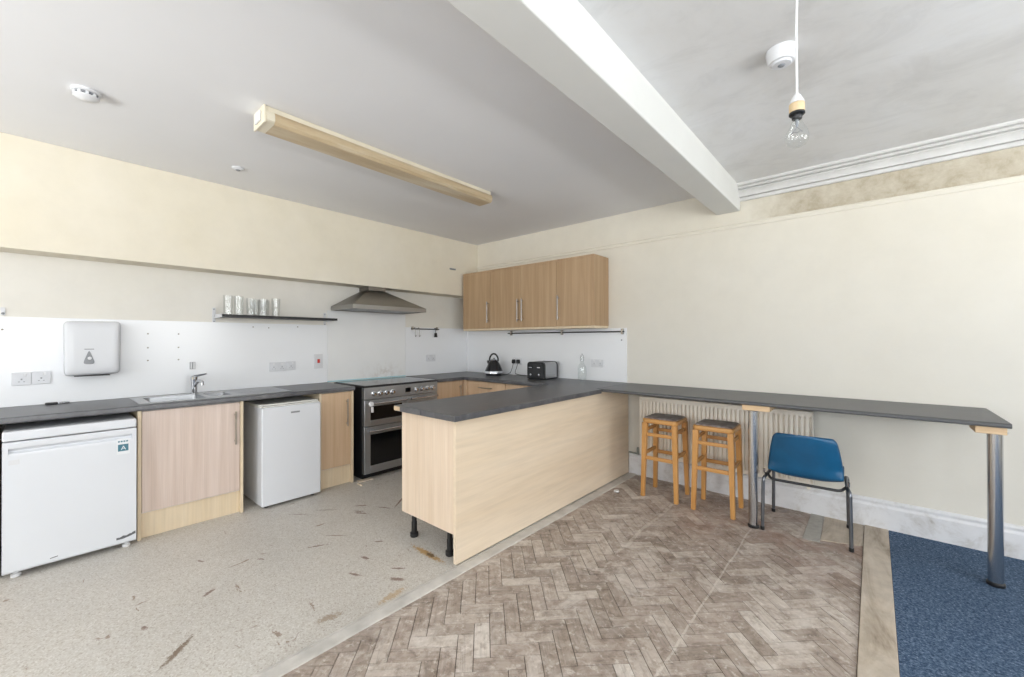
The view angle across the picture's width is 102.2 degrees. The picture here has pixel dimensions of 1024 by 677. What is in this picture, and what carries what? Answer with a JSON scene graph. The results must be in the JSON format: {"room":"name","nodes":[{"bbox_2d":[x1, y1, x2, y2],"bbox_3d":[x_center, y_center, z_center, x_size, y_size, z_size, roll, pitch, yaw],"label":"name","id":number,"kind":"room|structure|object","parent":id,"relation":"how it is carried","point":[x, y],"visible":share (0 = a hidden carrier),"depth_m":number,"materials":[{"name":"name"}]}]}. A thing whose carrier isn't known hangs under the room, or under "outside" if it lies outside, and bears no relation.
{"room":"kitchen","nodes":[
{"label":"kitchen","id":0,"kind":"room"},
{"bbox_2d":[0,252,465,546],"bbox_3d":[-3.010,-0.010,3.194,0.150,2.746,7.350,0,0,41],"label":"wall","id":1,"kind":"structure","parent":0,"point":[30,285],"depth_m":3.30,"materials":[{"name":"white paint"}]},
{"bbox_2d":[0,307,4,314],"bbox_3d":[-3.334,-0.178,2.704,0.010,0.053,0.020,0,0,41],"label":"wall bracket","id":2,"kind":"object","parent":1,"relation":"attached to","point":[2,309],"visible":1,"depth_m":2.70,"materials":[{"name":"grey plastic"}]},
{"bbox_2d":[0,316,326,407],"bbox_3d":[-3.650,0.152,2.341,0.011,0.595,5.224,0,0,41],"label":"wall panel","id":3,"kind":"object","parent":1,"relation":"attached to","point":[156,357],"visible":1,"depth_m":3.32,"materials":[{"name":"white plastic"}]},
{"bbox_2d":[11,372,30,385],"bbox_3d":[-3.272,0.269,2.754,0.012,0.086,0.086,0,0,41],"label":"wall socket","id":4,"kind":"object","parent":3,"relation":"attached to","point":[20,378],"visible":1,"depth_m":2.75,"materials":[{"name":"plastic"}]},
{"bbox_2d":[32,371,50,383],"bbox_3d":[-3.215,0.266,2.820,0.012,0.086,0.086,0,0,41],"label":"wall socket","id":5,"kind":"object","parent":3,"relation":"attached to","point":[38,377],"visible":1,"depth_m":2.82,"materials":[{"name":"plastic"}]},
{"bbox_2d":[63,321,120,376],"bbox_3d":[-3.013,0.071,2.968,0.123,0.392,0.289,0,0,41],"label":"dispenser","id":6,"kind":"object","parent":3,"relation":"attached to","point":[90,348],"visible":1,"depth_m":2.92,"materials":[{"name":"grey plastic"}]},
{"bbox_2d":[190,362,194,368],"bbox_3d":[-2.665,0.226,3.445,0.016,0.060,0.038,0,0,41],"label":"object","id":7,"kind":"object","parent":3,"relation":"attached to","point":[192,364],"visible":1,"depth_m":3.44,"materials":[{"name":"grey plastic"}]},
{"bbox_2d":[269,362,285,371],"bbox_3d":[-2.234,0.269,3.940,0.012,0.086,0.146,0,0,41],"label":"wall socket","id":8,"kind":"object","parent":3,"relation":"attached to","point":[273,366],"visible":1,"depth_m":3.93,"materials":[{"name":"plastic"}]},
{"bbox_2d":[286,361,295,369],"bbox_3d":[-2.157,0.265,4.028,0.012,0.086,0.086,0,0,41],"label":"wall socket","id":9,"kind":"object","parent":3,"relation":"attached to","point":[290,365],"visible":1,"depth_m":4.03,"materials":[{"name":"plastic"}]},
{"bbox_2d":[314,354,322,368],"bbox_3d":[-1.981,0.233,4.226,0.014,0.146,0.086,0,0,41],"label":"switch","id":10,"kind":"object","parent":3,"relation":"attached to","point":[318,358],"visible":1,"depth_m":4.22,"materials":[{"name":"grey plastic"}]},
{"bbox_2d":[212,308,337,324],"bbox_3d":[-2.179,-0.201,3.878,0.200,0.130,1.012,0,0,41],"label":"wall shelf","id":11,"kind":"object","parent":1,"relation":"attached to","point":[324,319],"visible":1,"depth_m":3.76,"materials":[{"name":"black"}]},
{"bbox_2d":[327,310,405,381],"bbox_3d":[-1.612,0.082,4.664,0.016,0.750,0.952,0,0,41],"label":"wall panel","id":12,"kind":"object","parent":1,"relation":"attached to","point":[360,345],"visible":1,"depth_m":4.61,"materials":[{"name":"white glass"}]},
{"bbox_2d":[331,286,425,313],"bbox_3d":[-1.438,-0.427,4.509,0.463,0.265,0.878,0,0,41],"label":"hood","id":13,"kind":"object","parent":1,"relation":"attached to","point":[368,299],"visible":1,"depth_m":4.39,"materials":[{"name":"metal"}]},
{"bbox_2d":[405,327,466,375],"bbox_3d":[-0.967,0.162,5.404,0.010,0.594,1.008,0,0,41],"label":"wall panel","id":14,"kind":"object","parent":1,"relation":"attached to","point":[448,348],"visible":0.8,"depth_m":5.37,"materials":[{"name":"white plastic"}]},
{"bbox_2d":[411,327,438,329],"bbox_3d":[-1.099,-0.126,5.223,0.031,0.040,0.430,0,0,41],"label":"utensil rail","id":15,"kind":"object","parent":14,"relation":"attached to","point":[412,328],"visible":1,"depth_m":5.18,"materials":[{"name":"silver metal"}]},
{"bbox_2d":[426,355,434,361],"bbox_3d":[-1.042,0.251,5.300,0.012,0.086,0.146,0,0,41],"label":"wall socket","id":16,"kind":"object","parent":14,"relation":"attached to","point":[428,357],"visible":1,"depth_m":5.29,"materials":[{"name":"plastic"}]},
{"bbox_2d":[0,132,477,297],"bbox_3d":[-2.923,-0.925,3.021,0.217,0.718,7.200,0,0,41],"label":"wall","id":17,"kind":"structure","parent":0,"point":[57,201],"depth_m":3.29,"materials":[{"name":"beige paint"}]},
{"bbox_2d":[0,469,626,676],"bbox_3d":[-2.147,1.387,2.334,2.570,0.060,7.500,0,0,41],"label":"floor","id":18,"kind":"structure","parent":0,"point":[237,594],"depth_m":2.23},
{"bbox_2d":[1,412,136,577],"bbox_3d":[-2.877,0.944,2.701,0.592,0.833,0.560,0,0,41],"label":"refrigerator","id":19,"kind":"object","parent":18,"relation":"on","point":[69,484],"visible":0.96,"depth_m":2.49,"materials":[{"name":"white metal"}]},
{"bbox_2d":[118,443,128,451],"bbox_3d":[-2.514,0.705,2.670,0.001,0.044,0.050,0,0,41],"label":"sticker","id":20,"kind":"object","parent":19,"relation":"attached to","point":[122,447],"depth_m":2.67,"materials":[{"name":"teal paper"}]},
{"bbox_2d":[128,401,242,540],"bbox_3d":[-2.508,0.927,3.177,0.581,0.870,0.619,0,0,41],"label":"base cabinet","id":21,"kind":"object","parent":18,"relation":"on","point":[189,460],"visible":0.82,"depth_m":2.98,"materials":[{"name":"beige wood"}]},
{"bbox_2d":[243,396,320,507],"bbox_3d":[-2.031,0.949,3.617,0.558,0.828,0.464,0,0,41],"label":"mini fridge","id":22,"kind":"object","parent":18,"relation":"on","point":[282,435],"visible":0.94,"depth_m":3.43,"materials":[{"name":"white metal"}]},
{"bbox_2d":[301,390,353,490],"bbox_3d":[-1.809,0.929,3.975,0.581,0.870,0.322,0,0,41],"label":"base cabinet","id":23,"kind":"object","parent":18,"relation":"on","point":[337,408],"visible":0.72,"depth_m":3.81,"materials":[{"name":"beige wood"}]},
{"bbox_2d":[357,477,372,482],"bbox_3d":[-1.409,1.357,3.959,0.136,0.012,0.056,0,0,-42],"label":"scrap","id":24,"kind":"object","parent":18,"relation":"on","point":[370,478],"visible":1,"depth_m":3.95,"materials":[{"name":"brown wood"}]},
{"bbox_2d":[334,377,437,478],"bbox_3d":[-1.326,0.911,4.445,0.688,0.908,0.876,0,0,41],"label":"range cooker","id":25,"kind":"object","parent":18,"relation":"on","point":[377,447],"visible":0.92,"depth_m":4.08,"materials":[{"name":"silver metal"}]},
{"bbox_2d":[334,377,437,387],"bbox_3d":[-1.350,0.467,4.468,0.625,0.019,0.876,0,0,41],"label":"cooktop","id":26,"kind":"object","parent":25,"relation":"in","point":[395,382],"depth_m":4.34,"materials":[{"name":"black glass"}]},
{"bbox_2d":[251,472,635,676],"bbox_3d":[-1.149,1.349,1.458,0.088,0.013,7.198,0,0,41],"label":"trim","id":27,"kind":"structure","parent":18,"relation":"on","point":[306,654],"depth_m":2.15,"materials":[{"name":"paint"}]},
{"bbox_2d":[437,380,462,398],"bbox_3d":[-0.739,0.933,5.196,0.581,0.870,1.002,0,0,41],"label":"base cabinet","id":28,"kind":"object","parent":18,"relation":"on","point":[448,389],"visible":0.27,"depth_m":4.82,"materials":[{"name":"beige wood"}]},
{"bbox_2d":[463,380,505,395],"bbox_3d":[-0.156,0.932,4.965,0.668,0.868,0.581,0,0,41],"label":"base cabinet","id":29,"kind":"object","parent":18,"relation":"on","point":[470,387],"visible":0.21,"depth_m":4.82,"materials":[{"name":"beige wood"}]},
{"bbox_2d":[402,392,628,564],"bbox_3d":[0.199,0.923,3.510,0.594,0.872,2.292,0,0,41],"label":"base cabinet","id":30,"kind":"object","parent":18,"relation":"on","point":[481,481],"visible":0.77,"depth_m":2.80,"materials":[{"name":"beige wood"}]},
{"bbox_2d":[394,371,626,421],"bbox_3d":[-0.479,0.471,4.071,2.474,0.037,2.368,0,0,41],"label":"countertop","id":31,"kind":"structure","parent":30,"relation":"on","point":[541,392],"depth_m":3.21,"materials":[{"name":"grey stone"}]},
{"bbox_2d":[484,353,515,375],"bbox_3d":[-0.170,0.318,5.180,0.368,0.277,0.238,0,0,-30],"label":"kettle","id":32,"kind":"object","parent":31,"relation":"on","point":[493,368],"visible":1,"depth_m":5.08,"materials":[{"name":"black plastic"}]},
{"bbox_2d":[515,359,557,379],"bbox_3d":[0.194,0.357,4.815,0.300,0.194,0.677,0,0,-44],"label":"toaster","id":33,"kind":"object","parent":31,"relation":"on","point":[541,370],"visible":1,"depth_m":4.59,"materials":[{"name":"metal"}]},
{"bbox_2d":[506,384,530,389],"bbox_3d":[0.332,0.929,4.537,0.620,0.868,0.581,0,0,41],"label":"base cabinet","id":34,"kind":"object","parent":18,"relation":"on","point":[508,386],"visible":0.13,"depth_m":4.48,"materials":[{"name":"beige wood"}]},
{"bbox_2d":[0,0,1023,244],"bbox_3d":[-0.223,-1.344,0.656,7.700,0.089,7.500,0,0,41],"label":"ceiling","id":35,"kind":"structure","parent":0,"point":[182,84],"depth_m":2.17,"materials":[{"name":"white paint"}]},
{"bbox_2d":[70,84,101,102],"bbox_3d":[-2.219,-1.266,2.152,0.116,0.046,0.116,0,0,41],"label":"smoke detector","id":36,"kind":"object","parent":35,"relation":"attached to","point":[86,94],"visible":1,"depth_m":2.13,"materials":[{"name":"white plastic"}]},
{"bbox_2d":[232,166,243,170],"bbox_3d":[-2.065,-1.274,3.112,0.080,0.022,0.080,0,0,41],"label":"ceiling sensor","id":37,"kind":"object","parent":35,"relation":"attached to","point":[236,168],"visible":1,"depth_m":3.10,"materials":[{"name":"white plastic"}]},
{"bbox_2d":[254,104,491,205],"bbox_3d":[-0.834,-1.239,2.992,0.176,0.098,1.808,0,0,41],"label":"fluorescent light","id":38,"kind":"object","parent":35,"relation":"attached to","point":[268,120],"visible":1,"depth_m":2.71,"materials":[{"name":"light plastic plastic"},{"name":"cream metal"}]},
{"bbox_2d":[446,0,739,214],"bbox_3d":[-0.489,-1.213,0.889,0.190,0.228,7.200,0,0,41],"label":"beam","id":39,"kind":"structure","parent":35,"relation":"attached to","point":[559,40],"depth_m":1.82,"materials":[{"name":"white paint"}]},
{"bbox_2d":[765,41,794,69],"bbox_3d":[1.221,-1.268,1.871,0.124,0.074,0.124,0,0,41],"label":"smoke detector","id":40,"kind":"object","parent":35,"relation":"attached to","point":[781,55],"visible":0.95,"depth_m":1.84,"materials":[{"name":"white plastic"}]},
{"bbox_2d":[771,57,791,69],"bbox_3d":[1.221,-1.242,1.871,0.082,0.010,0.082,0,0,41],"label":"grille","id":41,"kind":"object","parent":40,"relation":"attached to","point":[777,63],"depth_m":1.86,"materials":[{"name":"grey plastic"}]},
{"bbox_2d":[789,0,804,133],"bbox_3d":[0.828,-0.931,1.201,0.080,0.752,0.080,0,0,41],"label":"pendant bulb","id":42,"kind":"object","parent":35,"relation":"hanging from","point":[797,104],"visible":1,"depth_m":1.20,"materials":[{"name":"white plastic"}]},
{"bbox_2d":[282,475,899,676],"bbox_3d":[0.748,1.371,-0.203,5.130,0.061,7.500,0,0,41],"label":"floor","id":43,"kind":"structure","parent":0,"point":[683,591],"depth_m":2.09,"materials":[{"name":"brown wood"}]},
{"bbox_2d":[641,413,689,504],"bbox_3d":[1.327,1.014,3.579,0.316,0.687,0.308,0,0,41],"label":"bar stool","id":44,"kind":"object","parent":43,"relation":"on","point":[657,419],"visible":1,"depth_m":3.55,"materials":[{"name":"brown wood"}]},
{"bbox_2d":[691,419,743,519],"bbox_3d":[1.636,1.012,3.291,0.316,0.687,0.308,0,0,40],"label":"bar stool","id":45,"kind":"object","parent":43,"relation":"on","point":[729,428],"visible":1,"depth_m":3.26,"materials":[{"name":"brown wood"}]},
{"bbox_2d":[599,383,1011,588],"bbox_3d":[1.885,0.899,3.144,2.404,0.910,0.666,0,0,41],"label":"breakfast bar","id":46,"kind":"object","parent":43,"relation":"on","point":[980,420],"visible":0.99,"depth_m":2.64,"materials":[{"name":"grey laminate"}]},
{"bbox_2d":[760,433,853,552],"bbox_3d":[2.068,0.993,2.899,0.513,0.711,0.505,0,0,40],"label":"plastic chair","id":47,"kind":"object","parent":43,"relation":"on","point":[806,457],"visible":1,"depth_m":2.73,"materials":[{"name":"blue plastic"}]},
{"bbox_2d":[857,525,899,676],"bbox_3d":[0.228,1.342,0.240,0.128,0.016,7.180,0,0,41],"label":"trim","id":48,"kind":"structure","parent":43,"relation":"on","point":[877,644],"depth_m":2.02,"materials":[{"name":"brown wood"}]},
{"bbox_2d":[467,146,1023,525],"bbox_3d":[2.258,-0.023,3.365,7.550,2.755,0.150,0,0,41],"label":"wall","id":49,"kind":"structure","parent":0,"point":[921,300],"depth_m":3.02,"materials":[{"name":"beige paint"}]},
{"bbox_2d":[466,332,467,370],"bbox_3d":[-0.629,0.180,5.777,0.026,0.556,0.026,0,0,41],"label":"trim","id":50,"kind":"structure","parent":49,"relation":"attached to","point":[466,332],"depth_m":5.77,"materials":[{"name":"grey plastic"}]},
{"bbox_2d":[463,270,499,330],"bbox_3d":[-0.368,-0.471,5.341,0.496,0.742,0.336,0,0,41],"label":"upper cabinet","id":51,"kind":"object","parent":49,"relation":"attached to","point":[476,286],"visible":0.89,"depth_m":5.24,"materials":[{"name":"beige wood"}]},
{"bbox_2d":[490,260,557,330],"bbox_3d":[0.191,-0.474,4.851,0.989,0.742,0.336,0,0,41],"label":"upper cabinet","id":52,"kind":"object","parent":49,"relation":"attached to","point":[522,297],"visible":0.94,"depth_m":4.72,"materials":[{"name":"beige wood"}]},
{"bbox_2d":[468,328,626,382],"bbox_3d":[0.273,0.176,4.997,2.388,0.558,0.010,0,0,41],"label":"wall panel","id":53,"kind":"object","parent":49,"relation":"attached to","point":[566,349],"visible":0.94,"depth_m":4.74,"materials":[{"name":"white plastic"}]},
{"bbox_2d":[512,357,520,364],"bbox_3d":[0.060,0.282,5.168,0.146,0.086,0.012,0,0,41],"label":"wall socket","id":54,"kind":"object","parent":53,"relation":"attached to","point":[515,358],"visible":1,"depth_m":5.17,"materials":[{"name":"plastic"}]},
{"bbox_2d":[508,329,623,334],"bbox_3d":[0.550,-0.070,4.727,1.585,0.057,0.032,0,0,41],"label":"utensil rail","id":55,"kind":"object","parent":53,"relation":"attached to","point":[622,330],"visible":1,"depth_m":4.64,"materials":[{"name":"black metal"}]},
{"bbox_2d":[591,359,603,366],"bbox_3d":[0.912,0.265,4.421,0.146,0.086,0.012,0,0,41],"label":"wall socket","id":56,"kind":"object","parent":53,"relation":"attached to","point":[594,362],"visible":1,"depth_m":4.42,"materials":[{"name":"plastic"}]},
{"bbox_2d":[556,254,608,328],"bbox_3d":[0.735,-0.477,4.375,0.458,0.742,0.336,0,0,41],"label":"upper cabinet","id":57,"kind":"object","parent":49,"relation":"attached to","point":[582,281],"visible":1,"depth_m":4.25,"materials":[{"name":"beige wood"}]},
{"bbox_2d":[629,396,813,488],"bbox_3d":[1.734,0.857,3.644,1.507,0.600,0.114,0,0,41],"label":"radiator","id":58,"kind":"object","parent":49,"relation":"attached to","point":[779,420],"visible":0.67,"depth_m":3.51,"materials":[{"name":"white metal"}]},
{"bbox_2d":[640,396,812,412],"bbox_3d":[1.772,0.562,3.584,1.359,0.010,0.067,0,0,41],"label":"grille","id":59,"kind":"object","parent":58,"relation":"attached to","point":[648,398],"depth_m":3.60,"materials":[{"name":"white metal"}]},
{"bbox_2d":[477,174,1023,269],"bbox_3d":[2.229,-0.975,3.287,7.183,0.049,0.010,0,0,41],"label":"trim","id":60,"kind":"structure","parent":49,"relation":"attached to","point":[1015,178],"depth_m":3.25,"materials":[{"name":"beige paint"}]},
{"bbox_2d":[629,453,1023,559],"bbox_3d":[3.061,1.246,2.543,4.970,0.208,0.022,0,0,41],"label":"baseboard","id":61,"kind":"structure","parent":49,"relation":"attached to","point":[966,531],"depth_m":2.96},
{"bbox_2d":[737,118,1023,201],"bbox_3d":[3.407,-1.242,2.188,3.960,0.130,0.112,0,0,41],"label":"trim","id":62,"kind":"structure","parent":49,"relation":"attached to","point":[1010,134],"depth_m":2.86,"materials":[{"name":"paint"}]},
{"bbox_2d":[802,513,823,542],"bbox_3d":[2.172,1.353,2.959,0.095,0.010,0.523,0,0,41],"label":"floor","id":63,"kind":"structure","parent":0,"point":[813,530],"depth_m":2.93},
{"bbox_2d":[821,517,863,545],"bbox_3d":[2.301,1.353,2.876,0.224,0.009,0.478,0,0,41],"label":"floor","id":64,"kind":"structure","parent":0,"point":[834,530],"depth_m":2.87,"materials":[{"name":"brown wood"}]},
{"bbox_2d":[889,530,1023,676],"bbox_3d":[1.425,1.337,-0.795,3.032,0.014,7.200,0,0,41],"label":"floor","id":65,"kind":"structure","parent":0,"point":[950,622],"depth_m":2.03,"materials":[{"name":"blue carpet"}]},
{"bbox_3d":[-3.310,0.924,2.261,0.581,0.870,0.615,0,0,41],"label":"base cabinet","id":66,"kind":"object","parent":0,"visible":0},
{"bbox_2d":[0,382,354,424],"bbox_3d":[-2.629,0.470,3.050,0.590,0.037,2.798,0,0,41],"label":"countertop","id":67,"kind":"structure","parent":66,"relation":"on","point":[30,413],"depth_m":2.79,"materials":[{"name":"grey stone"}]},
{"bbox_2d":[45,401,69,404],"bbox_3d":[-3.132,0.444,2.846,0.048,0.014,0.117,0,0,41],"label":"clip","id":68,"kind":"object","parent":67,"relation":"on","point":[48,403],"visible":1,"depth_m":2.82,"materials":[{"name":"black plastic"}]},
{"bbox_2d":[190,373,206,393],"bbox_3d":[-2.532,0.365,3.353,0.209,0.166,0.074,0,0,29],"label":"mixer tap","id":69,"kind":"object","parent":67,"relation":"on","point":[194,379],"visible":1,"depth_m":3.36,"materials":[{"name":"silver metal"}]},
{"bbox_2d":[129,387,290,404],"bbox_3d":[-2.388,0.524,3.325,0.498,0.156,0.978,0,0,41],"label":"sink","id":70,"kind":"object","parent":67,"relation":"in","point":[142,400],"visible":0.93,"depth_m":3.30,"materials":[{"name":"metal"}]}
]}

